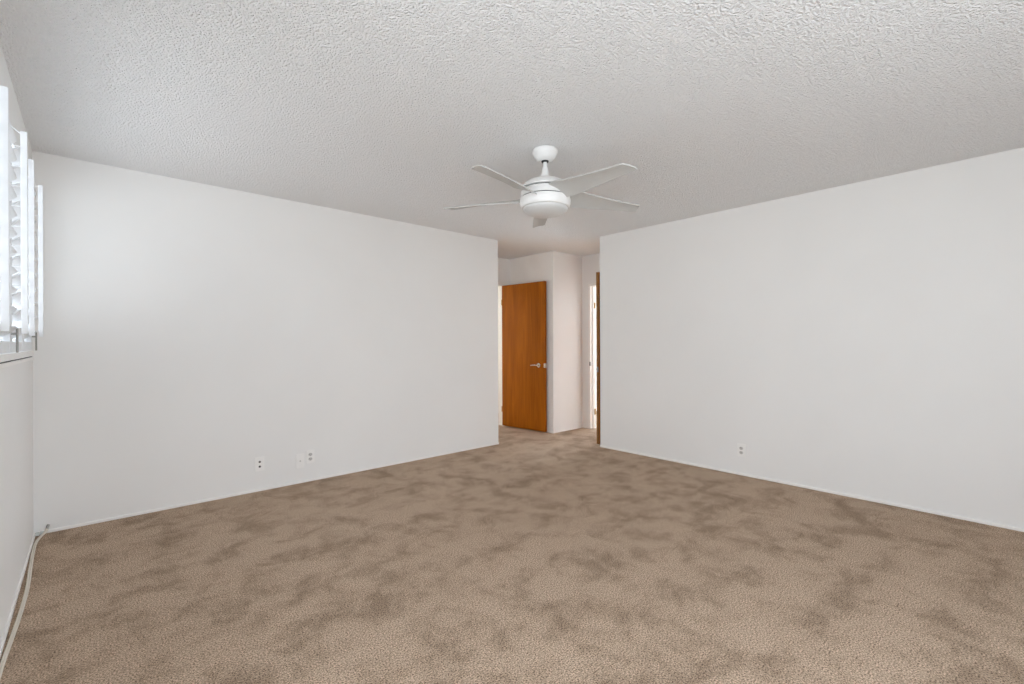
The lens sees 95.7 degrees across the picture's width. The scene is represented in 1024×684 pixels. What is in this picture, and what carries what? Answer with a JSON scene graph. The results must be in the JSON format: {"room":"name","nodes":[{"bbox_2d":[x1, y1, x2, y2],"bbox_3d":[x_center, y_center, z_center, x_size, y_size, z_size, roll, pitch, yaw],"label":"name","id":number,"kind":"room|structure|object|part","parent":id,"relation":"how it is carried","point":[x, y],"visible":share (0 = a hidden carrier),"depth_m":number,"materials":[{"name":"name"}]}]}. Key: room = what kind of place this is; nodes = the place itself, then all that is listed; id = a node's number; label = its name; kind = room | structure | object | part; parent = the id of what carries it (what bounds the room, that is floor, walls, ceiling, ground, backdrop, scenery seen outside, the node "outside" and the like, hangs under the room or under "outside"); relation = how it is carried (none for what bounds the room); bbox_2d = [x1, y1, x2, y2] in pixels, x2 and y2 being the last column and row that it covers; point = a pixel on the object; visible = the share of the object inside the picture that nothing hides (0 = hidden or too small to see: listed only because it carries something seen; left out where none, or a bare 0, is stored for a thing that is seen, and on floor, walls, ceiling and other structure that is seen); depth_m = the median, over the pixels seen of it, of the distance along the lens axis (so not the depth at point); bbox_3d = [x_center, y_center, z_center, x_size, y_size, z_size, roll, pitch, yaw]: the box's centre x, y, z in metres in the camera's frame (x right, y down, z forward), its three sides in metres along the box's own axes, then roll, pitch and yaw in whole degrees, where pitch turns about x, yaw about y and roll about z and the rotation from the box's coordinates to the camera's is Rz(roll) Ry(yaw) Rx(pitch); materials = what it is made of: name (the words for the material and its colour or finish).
{"room":"empty bedroom","nodes":[
{"label":"empty bedroom","id":0,"kind":"room"},
{"bbox_2d":[0,45,33,642],"bbox_3d":[-1.299,-0.004,0.940,0.120,2.440,5.540,0,0,-42],"label":"wall","id":1,"kind":"structure","parent":0,"point":[16,381],"depth_m":2.21,"materials":[{"name":"paint"}]},
{"bbox_2d":[0,85,9,331],"bbox_3d":[-1.754,-0.462,1.537,0.117,1.011,0.499,0,0,-39],"label":"shutter panel","id":2,"kind":"object","parent":1,"relation":"attached to","point":[4,91],"visible":1,"depth_m":1.57,"materials":[{"name":"white paint"}]},
{"bbox_2d":[0,119,27,353],"bbox_3d":[-2.088,-0.461,1.911,0.127,1.011,0.499,0,0,-39],"label":"shutter panel","id":3,"kind":"object","parent":1,"relation":"attached to","point":[5,345],"visible":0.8,"depth_m":1.95,"materials":[{"name":"white paint"}]},
{"bbox_3d":[-2.100,0.019,1.900,0.019,0.052,0.418,0,0,-42],"label":"rail","id":4,"kind":"part","parent":3,"relation":"part of","materials":[{"name":"white paint"}]},
{"bbox_3d":[-2.049,-0.462,1.948,0.020,0.849,0.012,0,0,-42],"label":"tilt rod","id":5,"kind":"part","parent":3,"relation":"part of","materials":[{"name":"white paint"}]},
{"bbox_2d":[0,351,33,368],"bbox_3d":[-2.258,0.074,2.092,0.012,0.054,2.025,0,0,-42],"label":"window sill","id":6,"kind":"structure","parent":1,"relation":"attached to","point":[10,359],"depth_m":2.14,"materials":[{"name":"white paint"}]},
{"bbox_3d":[-1.917,0.091,1.717,0.012,0.018,1.011,0,0,-42],"label":"moulding","id":7,"kind":"part","parent":6,"relation":"part of","materials":[{"name":"white paint"}]},
{"bbox_3d":[-2.600,0.093,2.468,0.012,0.018,1.008,0,0,-42],"label":"moulding","id":8,"kind":"part","parent":6,"relation":"part of","materials":[{"name":"white paint"}]},
{"bbox_2d":[0,143,34,352],"bbox_3d":[-2.430,-0.460,2.279,0.116,1.011,0.499,0,0,-39],"label":"shutter panel","id":9,"kind":"object","parent":1,"relation":"attached to","point":[16,240],"visible":0.41,"depth_m":2.30,"materials":[{"name":"white paint"}]},
{"bbox_3d":[-2.438,0.020,2.272,0.019,0.052,0.418,0,0,-42],"label":"rail","id":10,"kind":"part","parent":9,"relation":"part of","materials":[{"name":"white paint"}]},
{"bbox_3d":[-2.395,-0.475,2.312,0.020,0.878,0.012,0,0,-42],"label":"tilt rod","id":11,"kind":"part","parent":9,"relation":"part of","materials":[{"name":"white paint"}]},
{"bbox_2d":[0,532,35,658],"bbox_3d":[-1.998,1.208,1.809,0.010,0.020,3.070,0,0,-42],"label":"baseboard","id":12,"kind":"structure","parent":1,"relation":"attached to","point":[8,623],"depth_m":2.17,"materials":[{"name":"white paint"}]},
{"bbox_2d":[12,185,43,350],"bbox_3d":[-2.767,-0.458,2.652,0.120,1.011,0.501,0,0,-39],"label":"shutter panel","id":13,"kind":"object","parent":1,"relation":"attached to","point":[27,346],"visible":0.4,"depth_m":2.68,"materials":[{"name":"white paint"}]},
{"bbox_3d":[-2.777,0.021,2.643,0.019,0.052,0.420,0,0,-42],"label":"rail","id":14,"kind":"part","parent":13,"relation":"part of","materials":[{"name":"white paint"}]},
{"bbox_3d":[-2.731,-0.474,2.687,0.020,0.878,0.012,0,0,-42],"label":"tilt rod","id":15,"kind":"part","parent":13,"relation":"part of","materials":[{"name":"white paint"}]},
{"bbox_2d":[32,151,581,531],"bbox_3d":[-1.015,-0.005,4.861,5.578,2.440,0.124,0,0,-42],"label":"wall","id":16,"kind":"structure","parent":0,"point":[194,332],"depth_m":3.73,"materials":[{"name":"paint"}]},
{"bbox_2d":[255,456,263,471],"bbox_3d":[-2.073,0.997,3.809,0.070,0.115,0.010,0,0,-42],"label":"outlet","id":17,"kind":"object","parent":16,"relation":"attached to","point":[259,461],"visible":1,"depth_m":3.81,"materials":[{"name":"white plastic"}]},
{"bbox_2d":[36,442,498,532],"bbox_3d":[-1.591,1.207,4.247,3.874,0.020,0.010,0,0,-42],"label":"baseboard","id":18,"kind":"structure","parent":16,"relation":"attached to","point":[415,459],"depth_m":3.70,"materials":[{"name":"white paint"}]},
{"bbox_2d":[296,453,303,468],"bbox_3d":[-1.836,1.026,4.021,0.068,0.122,0.016,0,0,-42],"label":"cable plate","id":19,"kind":"object","parent":16,"relation":"attached to","point":[299,457],"visible":1,"depth_m":4.02,"materials":[{"name":"white plastic"}]},
{"bbox_2d":[306,450,313,463],"bbox_3d":[-1.776,1.002,4.081,0.070,0.115,0.009,0,0,-42],"label":"outlet","id":20,"kind":"object","parent":16,"relation":"attached to","point":[309,453],"visible":1,"depth_m":4.08,"materials":[{"name":"white plastic"}]},
{"bbox_2d":[553,426,582,432],"bbox_3d":[0.776,1.199,6.396,0.608,0.020,0.010,0,0,-42],"label":"baseboard","id":21,"kind":"structure","parent":16,"relation":"attached to","point":[581,426],"depth_m":6.37,"materials":[{"name":"white paint"}]},
{"bbox_2d":[498,258,509,285],"bbox_3d":[-0.424,-0.007,6.564,2.410,2.440,0.120,0,0,-42],"label":"wall","id":22,"kind":"structure","parent":0,"point":[503,264],"depth_m":6.76,"materials":[{"name":"paint"}]},
{"bbox_2d":[498,285,503,425],"bbox_3d":[-0.440,0.187,6.549,0.785,2.052,0.130,0,0,-42],"label":"trim","id":23,"kind":"structure","parent":22,"relation":"attached to","point":[499,286],"depth_m":6.82,"materials":[{"name":"white paint"}]},
{"bbox_2d":[501,281,546,431],"bbox_3d":[0.140,0.184,6.482,0.801,2.030,0.091,0,0,42],"label":"door","id":24,"kind":"structure","parent":22,"relation":"in","point":[524,320],"depth_m":6.46,"materials":[{"name":"orange wood"}]},
{"bbox_2d":[0,411,1023,683],"bbox_3d":[0.807,1.258,4.787,8.408,0.100,8.640,0,0,-42],"label":"floor","id":25,"kind":"structure","parent":0,"point":[531,556],"depth_m":2.30,"materials":[{"name":"brown carpet"}]},
{"bbox_2d":[0,524,49,679],"bbox_3d":[-2.152,1.188,2.033,0.067,0.059,2.510,0,0,-42],"label":"cord","id":26,"kind":"object","parent":25,"relation":"on","point":[42,533],"visible":1,"depth_m":2.15,"materials":[{"name":"beige plastic"}]},
{"bbox_2d":[0,0,1023,259],"bbox_3d":[0.798,-1.292,4.787,8.408,0.120,8.640,0,0,-42],"label":"ceiling","id":27,"kind":"structure","parent":0,"point":[386,109],"depth_m":2.30,"materials":[{"name":"white paint"}]},
{"bbox_2d":[444,145,638,227],"bbox_3d":[0.234,-1.017,2.906,1.315,0.426,1.289,0,0,-42],"label":"ceiling fan","id":28,"kind":"object","parent":27,"relation":"hanging from","point":[545,196],"visible":1,"depth_m":2.83,"materials":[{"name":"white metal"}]},
{"bbox_3d":[-0.162,-0.925,3.092,0.584,0.067,0.149,0,0,18],"label":"blade","id":29,"kind":"part","parent":28,"relation":"part of","materials":[{"name":"white plastic"}]},
{"bbox_3d":[-0.041,-0.926,2.638,0.149,0.067,0.584,0,0,36],"label":"blade","id":30,"kind":"part","parent":28,"relation":"part of","materials":[{"name":"white plastic"}]},
{"bbox_3d":[0.232,-0.927,3.348,0.149,0.067,0.584,0,0,0],"label":"blade","id":31,"kind":"part","parent":28,"relation":"part of","materials":[{"name":"white plastic"}]},
{"bbox_3d":[0.211,-0.831,2.948,0.286,0.055,0.286,0,0,-42],"label":"lamp shade","id":32,"kind":"part","parent":28,"relation":"part of","materials":[{"name":"white glass"}]},
{"bbox_3d":[0.429,-0.928,2.613,0.149,0.067,0.584,0,0,-36],"label":"blade","id":33,"kind":"part","parent":28,"relation":"part of","materials":[{"name":"white plastic"}]},
{"bbox_3d":[0.597,-0.928,3.051,0.584,0.067,0.149,0,0,-18],"label":"blade","id":34,"kind":"part","parent":28,"relation":"part of","materials":[{"name":"white plastic"}]},
{"bbox_2d":[510,252,546,317],"bbox_3d":[0.264,-0.010,6.606,0.120,2.440,0.744,0,0,-42],"label":"wall","id":35,"kind":"structure","parent":0,"point":[532,268],"depth_m":6.55,"materials":[{"name":"paint"}]},
{"bbox_2d":[582,253,599,426],"bbox_3d":[1.399,-0.014,6.263,0.120,2.440,2.780,0,0,-42],"label":"wall","id":36,"kind":"structure","parent":0,"point":[590,264],"depth_m":6.56,"materials":[{"name":"paint"}]},
{"bbox_2d":[588,283,595,428],"bbox_3d":[1.376,0.189,6.286,0.135,2.035,0.755,0,0,-42],"label":"door frame","id":37,"kind":"structure","parent":36,"relation":"attached to","point":[591,287],"depth_m":6.53,"materials":[{"name":"white paint"}]},
{"bbox_2d":[596,272,599,443],"bbox_3d":[1.266,0.179,5.742,0.748,2.028,0.096,0,0,-42],"label":"door","id":38,"kind":"structure","parent":36,"relation":"in","point":[597,273],"depth_m":5.47,"materials":[{"name":"orange wood"}]},
{"bbox_2d":[600,147,1023,528],"bbox_3d":[2.580,-0.018,3.764,0.120,2.440,4.494,0,0,-42],"label":"wall","id":39,"kind":"structure","parent":0,"point":[865,339],"depth_m":3.66,"materials":[{"name":"paint"}]},
{"bbox_2d":[737,443,744,456],"bbox_3d":[2.085,0.978,4.216,0.009,0.115,0.070,0,0,-42],"label":"outlet","id":40,"kind":"object","parent":39,"relation":"attached to","point":[740,447],"visible":1,"depth_m":4.21,"materials":[{"name":"white plastic"}]},
{"bbox_2d":[600,445,1023,531],"bbox_3d":[2.536,1.192,3.720,0.010,0.020,4.494,0,0,-42],"label":"baseboard","id":41,"kind":"structure","parent":39,"relation":"attached to","point":[708,467],"depth_m":3.65,"materials":[{"name":"white paint"}]}
]}

